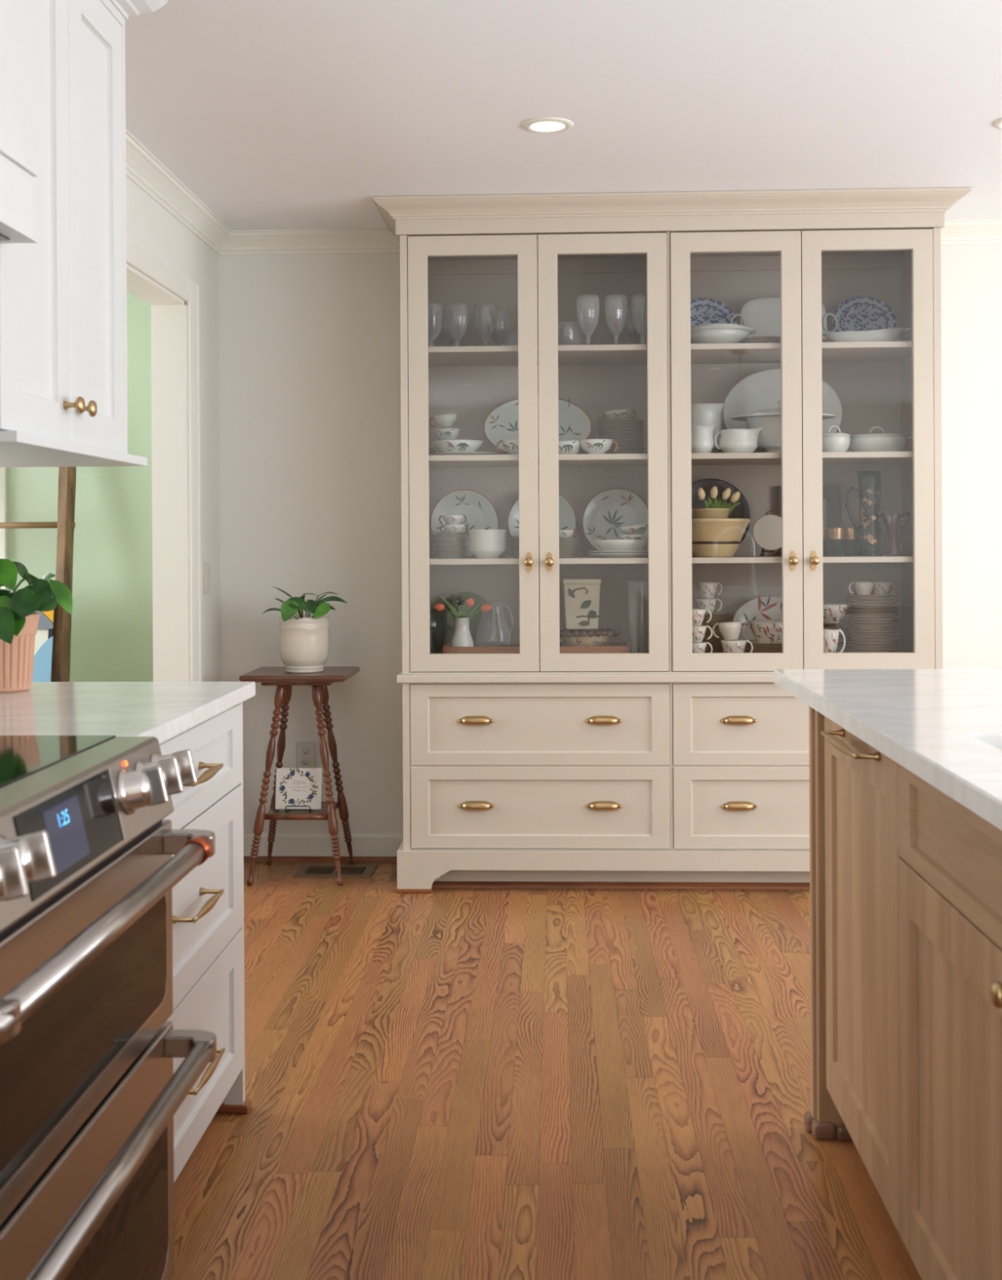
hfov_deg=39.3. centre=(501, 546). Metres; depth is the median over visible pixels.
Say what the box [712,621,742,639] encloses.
teacup
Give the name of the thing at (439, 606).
tulip
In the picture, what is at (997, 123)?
recessed light
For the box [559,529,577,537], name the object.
teacup
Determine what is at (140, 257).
trim
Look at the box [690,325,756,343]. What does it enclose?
serving dish
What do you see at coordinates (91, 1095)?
range
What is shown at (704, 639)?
plate
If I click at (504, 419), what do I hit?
print
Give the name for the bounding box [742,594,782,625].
print
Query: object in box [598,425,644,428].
plate
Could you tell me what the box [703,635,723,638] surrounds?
plate
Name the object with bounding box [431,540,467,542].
plate
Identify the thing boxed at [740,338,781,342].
plate
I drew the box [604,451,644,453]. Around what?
plate
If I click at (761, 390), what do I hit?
oval platter
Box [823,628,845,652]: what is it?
teacup
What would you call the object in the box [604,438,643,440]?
plate
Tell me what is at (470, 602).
tulip
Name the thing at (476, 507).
print
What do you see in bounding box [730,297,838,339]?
soup tureen
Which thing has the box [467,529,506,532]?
bowl
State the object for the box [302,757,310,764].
socket
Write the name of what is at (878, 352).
shelf
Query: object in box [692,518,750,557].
mixing bowl
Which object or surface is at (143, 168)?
trim
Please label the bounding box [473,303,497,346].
goblet
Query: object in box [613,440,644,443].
plate
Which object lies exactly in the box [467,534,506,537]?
bowl
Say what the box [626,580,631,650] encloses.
glass vase
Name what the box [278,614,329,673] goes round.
flower pot
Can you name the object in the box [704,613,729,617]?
plate
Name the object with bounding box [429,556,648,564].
shelf
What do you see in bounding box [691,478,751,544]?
plate
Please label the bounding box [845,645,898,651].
plate
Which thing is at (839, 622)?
plate
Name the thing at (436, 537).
plate
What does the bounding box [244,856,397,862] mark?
trim
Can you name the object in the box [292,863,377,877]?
floor vent
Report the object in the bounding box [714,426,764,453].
creamer
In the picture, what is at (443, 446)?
bowl
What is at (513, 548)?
plate
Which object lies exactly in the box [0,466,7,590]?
window
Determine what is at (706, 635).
plate
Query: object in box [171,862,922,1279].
floor
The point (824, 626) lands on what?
plate
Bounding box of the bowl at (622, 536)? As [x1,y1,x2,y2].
[618,534,648,539]
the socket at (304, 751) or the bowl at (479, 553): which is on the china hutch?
the bowl at (479, 553)
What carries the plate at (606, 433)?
on the plate at (617, 434)
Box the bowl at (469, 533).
[467,532,506,534]
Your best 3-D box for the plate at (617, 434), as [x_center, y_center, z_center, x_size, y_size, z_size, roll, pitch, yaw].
[0.440,-0.400,5.146,0.167,0.013,0.167,0,0,2]
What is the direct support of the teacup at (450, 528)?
on the plate at (437, 533)
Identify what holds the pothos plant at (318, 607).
on the flower pot at (304, 642)
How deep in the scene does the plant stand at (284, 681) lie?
5.04 m
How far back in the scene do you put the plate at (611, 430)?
5.08 m
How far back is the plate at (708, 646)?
5.05 m
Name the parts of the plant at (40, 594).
stem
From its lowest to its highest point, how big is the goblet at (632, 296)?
0.184 m
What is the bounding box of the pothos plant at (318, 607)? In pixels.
[262,586,347,621]
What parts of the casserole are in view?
lid handle, lid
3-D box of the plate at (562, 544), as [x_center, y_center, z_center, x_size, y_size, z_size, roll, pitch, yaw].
[0.217,-0.002,5.065,0.141,0.011,0.141,0,0,2]
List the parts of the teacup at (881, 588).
handle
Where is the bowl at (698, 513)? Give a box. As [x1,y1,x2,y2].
[692,508,730,518]
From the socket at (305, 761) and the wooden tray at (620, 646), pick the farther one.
the socket at (305, 761)
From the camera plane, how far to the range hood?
2.14 m
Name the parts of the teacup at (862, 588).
handle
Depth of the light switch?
5.15 m
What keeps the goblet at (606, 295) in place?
on the china hutch
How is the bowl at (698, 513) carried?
in the mixing bowl at (711, 537)
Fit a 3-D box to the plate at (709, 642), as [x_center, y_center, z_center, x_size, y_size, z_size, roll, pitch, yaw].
[0.754,0.346,5.115,0.157,0.011,0.157,0,0,2]
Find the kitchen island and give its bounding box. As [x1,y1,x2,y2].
[804,706,1001,1279]
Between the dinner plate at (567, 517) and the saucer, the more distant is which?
the dinner plate at (567, 517)
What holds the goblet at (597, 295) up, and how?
on the china hutch
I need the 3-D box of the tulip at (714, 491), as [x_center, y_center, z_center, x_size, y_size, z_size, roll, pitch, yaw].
[0.759,-0.152,4.993,0.028,0.124,0.027,0,0,2]
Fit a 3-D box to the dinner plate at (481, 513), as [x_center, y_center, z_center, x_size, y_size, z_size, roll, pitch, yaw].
[-0.137,-0.085,5.227,0.256,0.254,0.040,0,0,3]
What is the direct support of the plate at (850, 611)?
on the plate at (849, 615)
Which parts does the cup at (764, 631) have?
handle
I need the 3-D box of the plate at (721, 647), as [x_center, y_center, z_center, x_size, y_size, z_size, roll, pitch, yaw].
[0.754,0.369,5.115,0.157,0.011,0.157,0,0,2]
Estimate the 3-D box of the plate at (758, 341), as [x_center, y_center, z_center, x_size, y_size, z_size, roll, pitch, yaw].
[0.938,-0.712,4.995,0.171,0.011,0.171,0,0,2]
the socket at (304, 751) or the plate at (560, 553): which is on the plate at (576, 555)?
the plate at (560, 553)
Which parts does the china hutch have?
panel, panel, foot moulding, door, cup pull, cup pull, plate, knob, drawer, drawer, plate, knob, door, cup pull, cup pull, frame, toe moulding, panel, panel, panel, cornice, door, cup pull, cup pull, drawer, drawer, plate, knob, plate, knob, door, panel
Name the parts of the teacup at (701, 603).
handle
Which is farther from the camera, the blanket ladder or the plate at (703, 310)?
the blanket ladder
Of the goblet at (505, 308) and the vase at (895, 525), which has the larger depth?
the goblet at (505, 308)
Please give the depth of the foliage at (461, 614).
5.03 m
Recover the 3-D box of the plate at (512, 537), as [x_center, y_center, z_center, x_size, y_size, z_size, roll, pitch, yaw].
[0.089,-0.031,5.070,0.133,0.010,0.133,0,0,2]
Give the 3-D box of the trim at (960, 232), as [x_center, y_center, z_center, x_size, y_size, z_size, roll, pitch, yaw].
[2.451,-1.170,2.571,2.090,0.078,5.337,0,0,2]
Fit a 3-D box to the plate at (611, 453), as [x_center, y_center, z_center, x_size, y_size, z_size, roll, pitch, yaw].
[0.441,-0.330,5.146,0.167,0.013,0.167,0,0,2]
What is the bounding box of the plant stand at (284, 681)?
[239,666,359,885]
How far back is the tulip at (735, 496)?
4.98 m
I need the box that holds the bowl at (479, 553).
[467,547,506,558]
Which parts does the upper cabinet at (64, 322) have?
door, knob, knob, door, cornice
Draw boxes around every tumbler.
[822,528,828,556]
[826,528,845,556]
[844,528,859,555]
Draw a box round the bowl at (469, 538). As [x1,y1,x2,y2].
[468,537,506,540]
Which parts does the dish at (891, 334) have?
handle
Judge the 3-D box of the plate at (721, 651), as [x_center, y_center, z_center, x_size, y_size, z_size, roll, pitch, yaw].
[0.753,0.384,5.115,0.157,0.011,0.157,0,0,2]
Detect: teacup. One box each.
[429,413,457,427]
[439,515,466,524]
[440,524,468,532]
[559,440,582,453]
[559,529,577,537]
[579,439,617,453]
[602,408,636,419]
[692,608,711,626]
[692,625,712,642]
[692,641,713,653]
[694,597,722,613]
[696,582,722,598]
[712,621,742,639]
[721,639,753,653]
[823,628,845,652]
[848,581,874,595]
[871,581,895,595]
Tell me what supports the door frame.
in the wall at (148, 222)
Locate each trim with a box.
[125,128,399,254]
[126,232,202,681]
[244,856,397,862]
[941,219,1001,244]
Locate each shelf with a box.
[266,803,338,813]
[428,344,647,366]
[429,453,648,466]
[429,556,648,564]
[691,341,912,364]
[691,451,912,465]
[692,555,913,563]
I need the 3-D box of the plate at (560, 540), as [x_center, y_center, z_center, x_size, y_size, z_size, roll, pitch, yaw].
[0.219,-0.018,5.065,0.141,0.011,0.141,0,0,2]
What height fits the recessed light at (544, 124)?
0.007 m
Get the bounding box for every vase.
[450,617,474,646]
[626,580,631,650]
[880,511,910,555]
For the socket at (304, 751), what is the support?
attached to the wall outlet at (305, 751)
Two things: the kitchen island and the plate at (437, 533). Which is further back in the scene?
the plate at (437, 533)
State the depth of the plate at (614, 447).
5.07 m
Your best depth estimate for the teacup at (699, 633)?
4.92 m
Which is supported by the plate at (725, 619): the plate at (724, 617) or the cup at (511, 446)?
the plate at (724, 617)
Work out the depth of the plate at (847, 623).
4.97 m
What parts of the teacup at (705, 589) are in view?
handle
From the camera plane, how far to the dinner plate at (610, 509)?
5.21 m
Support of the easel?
on the plant stand at (284, 681)
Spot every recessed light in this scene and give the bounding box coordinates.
[522,116,573,133]
[993,117,1001,129]
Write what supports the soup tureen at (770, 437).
on the china hutch
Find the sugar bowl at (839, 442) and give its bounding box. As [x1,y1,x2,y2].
[822,425,850,452]
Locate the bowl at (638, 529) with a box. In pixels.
[619,523,648,534]
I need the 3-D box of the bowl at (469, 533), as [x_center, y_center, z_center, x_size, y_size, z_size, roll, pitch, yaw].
[-0.050,-0.030,5.006,0.140,0.038,0.140,0,0,2]
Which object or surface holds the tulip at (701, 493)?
in the bowl at (698, 513)
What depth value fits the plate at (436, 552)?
5.01 m
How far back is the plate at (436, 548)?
5.01 m
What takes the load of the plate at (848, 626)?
on the plate at (848, 628)
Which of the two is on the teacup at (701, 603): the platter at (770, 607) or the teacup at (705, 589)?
the teacup at (705, 589)
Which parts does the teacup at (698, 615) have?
handle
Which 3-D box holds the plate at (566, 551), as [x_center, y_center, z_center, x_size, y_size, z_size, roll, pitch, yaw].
[0.220,0.021,5.065,0.141,0.011,0.141,0,0,2]
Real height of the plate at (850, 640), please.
0.012 m
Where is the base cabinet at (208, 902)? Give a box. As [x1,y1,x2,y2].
[159,702,251,1182]
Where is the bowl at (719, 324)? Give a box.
[690,323,747,328]
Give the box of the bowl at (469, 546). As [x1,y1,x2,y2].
[467,545,506,547]
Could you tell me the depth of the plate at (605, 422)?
5.08 m
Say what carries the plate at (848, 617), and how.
on the plate at (849, 620)
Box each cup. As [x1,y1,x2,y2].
[496,439,539,454]
[742,619,782,643]
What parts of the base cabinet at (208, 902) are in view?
bar pull, drawer, bar pull, drawer, bar pull, drawer, panel, foot moulding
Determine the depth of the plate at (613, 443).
5.08 m
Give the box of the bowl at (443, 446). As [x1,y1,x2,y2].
[432,440,484,452]
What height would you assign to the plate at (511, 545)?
0.010 m
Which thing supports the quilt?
hanging from the blanket ladder
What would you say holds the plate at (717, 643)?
on the plate at (708, 646)
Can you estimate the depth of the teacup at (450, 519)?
5.04 m
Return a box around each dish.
[592,539,648,551]
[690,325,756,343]
[822,327,911,342]
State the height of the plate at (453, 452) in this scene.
0.012 m
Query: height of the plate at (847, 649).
0.012 m
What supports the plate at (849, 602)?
on the plate at (852, 606)
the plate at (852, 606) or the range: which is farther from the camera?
the plate at (852, 606)
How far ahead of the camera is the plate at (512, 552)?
5.03 m
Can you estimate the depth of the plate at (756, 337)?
4.93 m
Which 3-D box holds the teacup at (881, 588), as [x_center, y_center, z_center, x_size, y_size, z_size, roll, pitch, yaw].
[1.371,0.153,5.053,0.072,0.054,0.078,0,0,41]
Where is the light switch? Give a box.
[204,562,210,593]
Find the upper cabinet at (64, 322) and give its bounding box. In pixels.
[0,0,168,467]
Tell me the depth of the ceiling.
3.74 m
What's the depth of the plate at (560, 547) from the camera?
5.01 m
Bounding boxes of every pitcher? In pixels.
[475,601,511,646]
[691,403,724,453]
[691,424,715,453]
[845,471,883,556]
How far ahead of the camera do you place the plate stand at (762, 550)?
5.04 m
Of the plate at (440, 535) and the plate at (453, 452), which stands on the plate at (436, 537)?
the plate at (440, 535)
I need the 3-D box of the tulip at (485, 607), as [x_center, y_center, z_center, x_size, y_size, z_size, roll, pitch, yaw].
[-0.084,0.249,5.015,0.100,0.083,0.027,0,0,16]
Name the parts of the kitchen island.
foot moulding, foot moulding, panel, corner post, foot moulding, bar pull, dishwasher panel, drawer, door, knob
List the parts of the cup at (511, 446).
handle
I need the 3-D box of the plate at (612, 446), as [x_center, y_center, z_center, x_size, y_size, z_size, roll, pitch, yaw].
[0.440,-0.361,5.146,0.167,0.013,0.167,0,0,2]
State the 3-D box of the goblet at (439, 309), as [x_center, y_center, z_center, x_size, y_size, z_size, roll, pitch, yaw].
[-0.202,-0.787,5.200,0.085,0.172,0.081,0,0,2]
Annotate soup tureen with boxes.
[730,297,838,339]
[730,400,836,452]
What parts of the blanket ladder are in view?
rail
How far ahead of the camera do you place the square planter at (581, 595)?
5.03 m
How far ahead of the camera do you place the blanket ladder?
5.45 m
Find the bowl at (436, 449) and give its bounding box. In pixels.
[431,441,440,453]
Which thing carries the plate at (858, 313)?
on the china hutch
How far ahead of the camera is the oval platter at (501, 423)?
5.19 m
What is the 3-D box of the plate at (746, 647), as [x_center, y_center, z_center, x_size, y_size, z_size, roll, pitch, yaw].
[0.954,0.365,5.027,0.197,0.014,0.197,0,0,2]
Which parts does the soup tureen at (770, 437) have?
lid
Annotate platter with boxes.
[483,395,592,454]
[722,368,842,452]
[733,594,782,639]
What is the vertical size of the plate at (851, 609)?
0.012 m
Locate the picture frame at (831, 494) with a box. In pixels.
[777,485,840,555]
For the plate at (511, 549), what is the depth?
5.03 m
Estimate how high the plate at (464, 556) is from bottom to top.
0.010 m
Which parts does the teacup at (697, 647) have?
handle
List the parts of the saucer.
handle, handle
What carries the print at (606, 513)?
attached to the dinner plate at (610, 509)
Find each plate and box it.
[430,488,498,557]
[431,451,495,455]
[431,536,468,538]
[431,538,467,540]
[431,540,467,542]
[431,542,467,545]
[431,546,468,549]
[431,553,468,555]
[431,555,468,558]
[432,532,467,534]
[432,533,468,536]
[432,549,468,551]
[433,544,469,546]
[433,551,468,553]
[506,540,539,542]
[506,544,539,546]
[506,555,539,558]
[507,488,576,546]
[507,536,539,538]
[507,546,539,549]
[507,548,539,551]
[507,551,539,553]
[559,537,581,539]
[559,539,581,542]
[559,542,580,544]
[559,543,580,546]
[559,546,580,548]
[559,548,580,551]
[559,550,581,552]
[559,552,581,555]
[559,554,580,558]
[582,488,648,551]
[587,552,648,557]
[588,550,648,553]
[597,422,643,426]
[598,418,643,422]
[598,421,643,424]
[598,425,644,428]
[598,426,643,431]
[598,429,644,432]
[598,431,644,435]
[598,433,644,437]
[598,435,644,439]
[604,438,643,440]
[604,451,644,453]
[607,448,644,451]
[610,446,644,449]
[611,444,644,447]
[611,453,636,453]
[612,442,644,444]
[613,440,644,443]
[690,297,737,326]
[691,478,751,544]
[702,617,728,622]
[702,620,728,623]
[702,623,718,626]
[702,637,724,640]
[702,640,721,643]
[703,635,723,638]
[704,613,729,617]
[704,616,728,619]
[704,634,722,636]
[705,611,729,615]
[705,631,721,634]
[705,648,723,651]
[705,650,724,653]
[706,630,719,632]
[706,642,721,644]
[706,644,722,647]
[706,646,722,648]
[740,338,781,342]
[742,336,781,341]
[744,650,768,653]
[745,646,782,650]
[745,648,782,652]
[746,640,782,645]
[746,644,782,648]
[750,341,781,342]
[823,622,843,624]
[823,625,843,627]
[832,296,897,332]
[844,631,898,636]
[845,592,899,597]
[845,595,899,600]
[845,599,899,604]
[845,601,898,606]
[845,613,898,618]
[845,616,899,622]
[845,619,899,624]
[845,622,899,627]
[845,625,899,630]
[845,627,899,633]
[845,633,898,639]
[845,636,899,642]
[845,639,899,645]
[845,642,898,648]
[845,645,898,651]
[845,648,899,652]
[846,607,898,613]
[846,610,899,615]
[847,604,899,609]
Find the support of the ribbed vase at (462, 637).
on the wooden tray at (482, 647)
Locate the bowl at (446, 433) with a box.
[434,427,460,439]
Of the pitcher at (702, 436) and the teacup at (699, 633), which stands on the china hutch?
the pitcher at (702, 436)
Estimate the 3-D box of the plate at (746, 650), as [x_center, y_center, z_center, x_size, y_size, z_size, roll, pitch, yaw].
[0.952,0.373,5.027,0.197,0.014,0.197,0,0,2]
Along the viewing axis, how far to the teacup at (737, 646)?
4.92 m
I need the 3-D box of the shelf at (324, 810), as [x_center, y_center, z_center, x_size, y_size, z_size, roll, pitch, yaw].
[-0.728,0.970,5.140,0.232,0.015,0.232,0,0,2]
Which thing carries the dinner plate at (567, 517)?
on the china hutch
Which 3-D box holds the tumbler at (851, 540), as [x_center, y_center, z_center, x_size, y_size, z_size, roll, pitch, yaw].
[1.260,-0.014,5.054,0.068,0.101,0.068,0,0,2]
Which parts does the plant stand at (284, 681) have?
leg, leg, shelf rail, leg, leg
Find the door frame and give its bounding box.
[126,263,188,681]
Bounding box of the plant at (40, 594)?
[0,558,72,644]
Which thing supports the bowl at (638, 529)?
on the bowl at (622, 536)
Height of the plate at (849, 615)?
0.012 m
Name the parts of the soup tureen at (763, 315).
handle, handle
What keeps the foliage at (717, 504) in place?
in the bowl at (698, 513)
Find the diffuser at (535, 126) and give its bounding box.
[530,121,564,131]
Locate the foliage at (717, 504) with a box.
[703,497,741,518]
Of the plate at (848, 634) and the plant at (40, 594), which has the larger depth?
the plate at (848, 634)
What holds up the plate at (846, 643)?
on the plate at (848, 646)
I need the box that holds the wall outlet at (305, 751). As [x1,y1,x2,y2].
[296,742,315,768]
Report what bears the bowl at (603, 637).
on the wooden tray at (620, 646)
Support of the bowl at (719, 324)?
on the serving dish at (714, 334)
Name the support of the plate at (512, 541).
on the plate
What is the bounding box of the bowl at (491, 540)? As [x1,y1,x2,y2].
[467,539,506,542]
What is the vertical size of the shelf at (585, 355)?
0.020 m
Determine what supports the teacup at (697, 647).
on the china hutch
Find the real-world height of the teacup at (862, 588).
0.054 m
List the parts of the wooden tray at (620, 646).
rail, rail, rail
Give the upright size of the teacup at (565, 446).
0.050 m
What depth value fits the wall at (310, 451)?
5.36 m
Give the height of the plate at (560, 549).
0.011 m
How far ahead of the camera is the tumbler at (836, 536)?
4.97 m
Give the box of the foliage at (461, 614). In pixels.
[440,595,482,617]
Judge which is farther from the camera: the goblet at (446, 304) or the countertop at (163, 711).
the goblet at (446, 304)
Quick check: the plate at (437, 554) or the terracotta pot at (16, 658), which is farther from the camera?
the plate at (437, 554)
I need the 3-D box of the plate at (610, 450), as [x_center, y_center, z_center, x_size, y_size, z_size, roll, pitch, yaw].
[0.441,-0.345,5.146,0.167,0.013,0.167,0,0,2]
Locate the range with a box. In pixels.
[0,735,216,1279]
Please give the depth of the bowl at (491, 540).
4.95 m
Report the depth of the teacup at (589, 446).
4.93 m
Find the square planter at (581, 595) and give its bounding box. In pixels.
[562,577,601,629]
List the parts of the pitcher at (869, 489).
handle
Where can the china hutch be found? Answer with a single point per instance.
(659, 764)
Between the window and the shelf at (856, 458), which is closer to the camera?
the shelf at (856, 458)
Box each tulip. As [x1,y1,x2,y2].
[434,603,455,622]
[465,598,474,617]
[469,604,491,622]
[697,487,706,508]
[710,485,718,502]
[722,488,731,503]
[729,491,740,506]
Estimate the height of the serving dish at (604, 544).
0.046 m
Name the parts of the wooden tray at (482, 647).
rail, rail, rail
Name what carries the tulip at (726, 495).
in the bowl at (698, 513)
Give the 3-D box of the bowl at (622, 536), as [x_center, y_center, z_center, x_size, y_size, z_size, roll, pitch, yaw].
[0.478,-0.024,5.005,0.116,0.034,0.116,0,0,2]
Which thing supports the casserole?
on the china hutch
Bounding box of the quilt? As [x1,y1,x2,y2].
[10,591,54,681]
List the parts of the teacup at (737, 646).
handle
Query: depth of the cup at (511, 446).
4.96 m
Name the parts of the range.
knob, knob, cooktop glass, window trim, oven door, control panel, oven door, handle, handle, knob, knob, window trim, knob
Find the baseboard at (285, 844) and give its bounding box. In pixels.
[243,833,403,856]
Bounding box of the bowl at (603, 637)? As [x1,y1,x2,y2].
[560,627,620,646]
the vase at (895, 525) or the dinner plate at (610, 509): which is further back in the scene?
the dinner plate at (610, 509)
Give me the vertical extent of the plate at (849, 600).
0.012 m
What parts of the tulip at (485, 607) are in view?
stem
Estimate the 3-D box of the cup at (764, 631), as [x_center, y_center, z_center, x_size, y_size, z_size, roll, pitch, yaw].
[0.964,0.308,5.027,0.144,0.087,0.144,0,0,-31]
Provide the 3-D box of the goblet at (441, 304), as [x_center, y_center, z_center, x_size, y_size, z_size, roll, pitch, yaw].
[-0.252,-0.786,5.072,0.085,0.172,0.081,0,0,2]
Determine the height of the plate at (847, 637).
0.012 m
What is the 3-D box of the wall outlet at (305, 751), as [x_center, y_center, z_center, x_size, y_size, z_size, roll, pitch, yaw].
[-0.748,0.805,5.368,0.072,0.110,0.009,0,0,2]
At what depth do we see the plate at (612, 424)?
5.08 m
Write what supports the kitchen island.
on the floor
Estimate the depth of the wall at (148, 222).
5.17 m
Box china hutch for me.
[372,186,972,893]
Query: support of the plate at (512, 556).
on the china hutch
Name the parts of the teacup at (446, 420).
handle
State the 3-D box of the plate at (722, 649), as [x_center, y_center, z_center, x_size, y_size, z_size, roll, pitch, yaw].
[0.753,0.376,5.115,0.157,0.011,0.157,0,0,2]
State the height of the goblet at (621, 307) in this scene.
0.172 m
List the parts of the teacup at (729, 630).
handle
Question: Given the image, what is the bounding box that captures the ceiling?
[124,0,1001,230]
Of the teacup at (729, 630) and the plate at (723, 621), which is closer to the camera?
the teacup at (729, 630)
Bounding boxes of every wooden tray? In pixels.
[443,641,540,659]
[560,641,629,653]
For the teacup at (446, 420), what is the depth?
5.12 m
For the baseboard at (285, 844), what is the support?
attached to the wall at (310, 451)
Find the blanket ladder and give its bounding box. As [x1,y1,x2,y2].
[0,466,76,681]
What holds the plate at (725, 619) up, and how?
on the plate at (723, 621)
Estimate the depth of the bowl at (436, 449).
5.13 m
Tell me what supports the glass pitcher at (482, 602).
on the wooden tray at (482, 647)
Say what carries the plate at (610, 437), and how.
on the plate at (633, 439)
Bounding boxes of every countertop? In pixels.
[0,681,255,744]
[773,669,1001,830]
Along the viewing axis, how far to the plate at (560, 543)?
5.01 m
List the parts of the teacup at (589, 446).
handle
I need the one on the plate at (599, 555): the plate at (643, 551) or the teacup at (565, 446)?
the plate at (643, 551)
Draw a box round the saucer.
[752,511,782,554]
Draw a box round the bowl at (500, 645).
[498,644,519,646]
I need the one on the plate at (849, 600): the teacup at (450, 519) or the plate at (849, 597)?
the plate at (849, 597)
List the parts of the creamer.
handle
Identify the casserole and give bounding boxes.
[848,426,912,452]
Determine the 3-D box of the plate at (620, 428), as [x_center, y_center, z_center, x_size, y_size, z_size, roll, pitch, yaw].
[0.439,-0.423,5.146,0.167,0.013,0.167,0,0,2]
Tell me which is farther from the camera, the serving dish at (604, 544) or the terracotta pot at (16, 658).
the serving dish at (604, 544)
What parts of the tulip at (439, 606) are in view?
stem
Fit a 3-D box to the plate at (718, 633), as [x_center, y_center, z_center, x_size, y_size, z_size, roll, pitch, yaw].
[0.753,0.316,5.115,0.157,0.011,0.157,0,0,2]
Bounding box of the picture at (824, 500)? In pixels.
[822,498,827,528]
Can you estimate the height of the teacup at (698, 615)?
0.060 m
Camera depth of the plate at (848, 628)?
4.97 m
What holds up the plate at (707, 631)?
on the plate at (718, 633)
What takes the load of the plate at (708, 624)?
on the plate
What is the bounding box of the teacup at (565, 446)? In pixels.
[559,440,582,453]
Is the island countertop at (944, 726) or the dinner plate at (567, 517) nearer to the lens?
the island countertop at (944, 726)
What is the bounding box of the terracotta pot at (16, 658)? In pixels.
[0,612,39,693]
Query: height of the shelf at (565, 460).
0.020 m
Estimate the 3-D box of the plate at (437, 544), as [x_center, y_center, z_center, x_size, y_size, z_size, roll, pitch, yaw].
[-0.184,-0.007,5.061,0.133,0.010,0.133,0,0,2]
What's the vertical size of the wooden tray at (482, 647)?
0.045 m
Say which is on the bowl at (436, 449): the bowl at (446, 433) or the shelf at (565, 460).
the bowl at (446, 433)
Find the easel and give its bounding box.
[284,805,312,813]
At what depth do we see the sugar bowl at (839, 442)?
4.91 m
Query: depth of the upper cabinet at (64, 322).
2.52 m
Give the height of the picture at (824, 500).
0.180 m
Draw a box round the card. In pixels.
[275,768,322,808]
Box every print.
[436,493,490,533]
[489,398,582,435]
[586,493,633,539]
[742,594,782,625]
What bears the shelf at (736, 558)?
attached to the china hutch
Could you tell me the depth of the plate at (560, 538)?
5.01 m
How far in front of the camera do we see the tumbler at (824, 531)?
5.02 m
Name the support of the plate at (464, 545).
on the plate at (436, 548)
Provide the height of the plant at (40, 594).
0.200 m
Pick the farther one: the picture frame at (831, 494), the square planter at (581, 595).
the picture frame at (831, 494)
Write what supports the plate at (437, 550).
on the plate at (436, 552)
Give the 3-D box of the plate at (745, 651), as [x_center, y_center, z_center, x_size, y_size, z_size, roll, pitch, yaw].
[0.953,0.381,5.027,0.197,0.014,0.197,0,0,2]
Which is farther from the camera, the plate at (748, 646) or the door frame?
the plate at (748, 646)
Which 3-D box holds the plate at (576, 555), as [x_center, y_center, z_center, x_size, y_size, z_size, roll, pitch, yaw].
[0.219,0.037,5.065,0.141,0.011,0.141,0,0,2]
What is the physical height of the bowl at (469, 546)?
0.038 m
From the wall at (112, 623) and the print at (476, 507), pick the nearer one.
the print at (476, 507)
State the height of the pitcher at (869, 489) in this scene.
0.302 m
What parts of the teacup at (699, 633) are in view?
handle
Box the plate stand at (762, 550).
[760,547,781,556]
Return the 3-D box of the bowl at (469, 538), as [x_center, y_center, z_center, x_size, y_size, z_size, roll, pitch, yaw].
[-0.050,-0.012,5.006,0.140,0.038,0.140,0,0,2]
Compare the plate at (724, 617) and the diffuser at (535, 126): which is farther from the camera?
the plate at (724, 617)
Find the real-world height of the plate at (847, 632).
0.012 m
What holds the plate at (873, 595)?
on the plate at (849, 597)
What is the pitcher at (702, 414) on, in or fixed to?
on the china hutch
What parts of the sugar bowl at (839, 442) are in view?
lid handle, lid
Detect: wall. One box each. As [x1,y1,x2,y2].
[6,291,153,681]
[125,176,221,681]
[218,244,1001,833]
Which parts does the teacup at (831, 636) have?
handle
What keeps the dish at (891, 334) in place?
on the china hutch
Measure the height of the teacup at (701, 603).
0.060 m
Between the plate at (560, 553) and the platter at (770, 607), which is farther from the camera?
the platter at (770, 607)
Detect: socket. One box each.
[301,747,310,755]
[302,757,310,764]
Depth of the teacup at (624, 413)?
5.11 m
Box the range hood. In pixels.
[0,32,38,243]
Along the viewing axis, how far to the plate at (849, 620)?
4.97 m
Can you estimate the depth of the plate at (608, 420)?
5.08 m
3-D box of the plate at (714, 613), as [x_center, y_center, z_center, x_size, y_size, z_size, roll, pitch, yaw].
[0.755,0.247,5.115,0.157,0.011,0.157,0,0,2]
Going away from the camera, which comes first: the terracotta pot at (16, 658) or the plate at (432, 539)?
the terracotta pot at (16, 658)
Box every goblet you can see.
[428,304,443,344]
[435,309,457,345]
[445,304,468,346]
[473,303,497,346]
[488,308,511,345]
[576,295,599,344]
[604,295,627,333]
[619,306,642,342]
[631,296,647,333]
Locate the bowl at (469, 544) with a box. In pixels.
[467,542,506,545]
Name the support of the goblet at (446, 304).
on the china hutch
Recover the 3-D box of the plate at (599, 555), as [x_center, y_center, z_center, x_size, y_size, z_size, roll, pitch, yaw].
[0.427,0.033,5.007,0.236,0.016,0.236,0,0,2]
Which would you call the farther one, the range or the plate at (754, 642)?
the plate at (754, 642)
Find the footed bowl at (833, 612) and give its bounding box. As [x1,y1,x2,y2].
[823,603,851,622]
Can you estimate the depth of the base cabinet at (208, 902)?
2.73 m

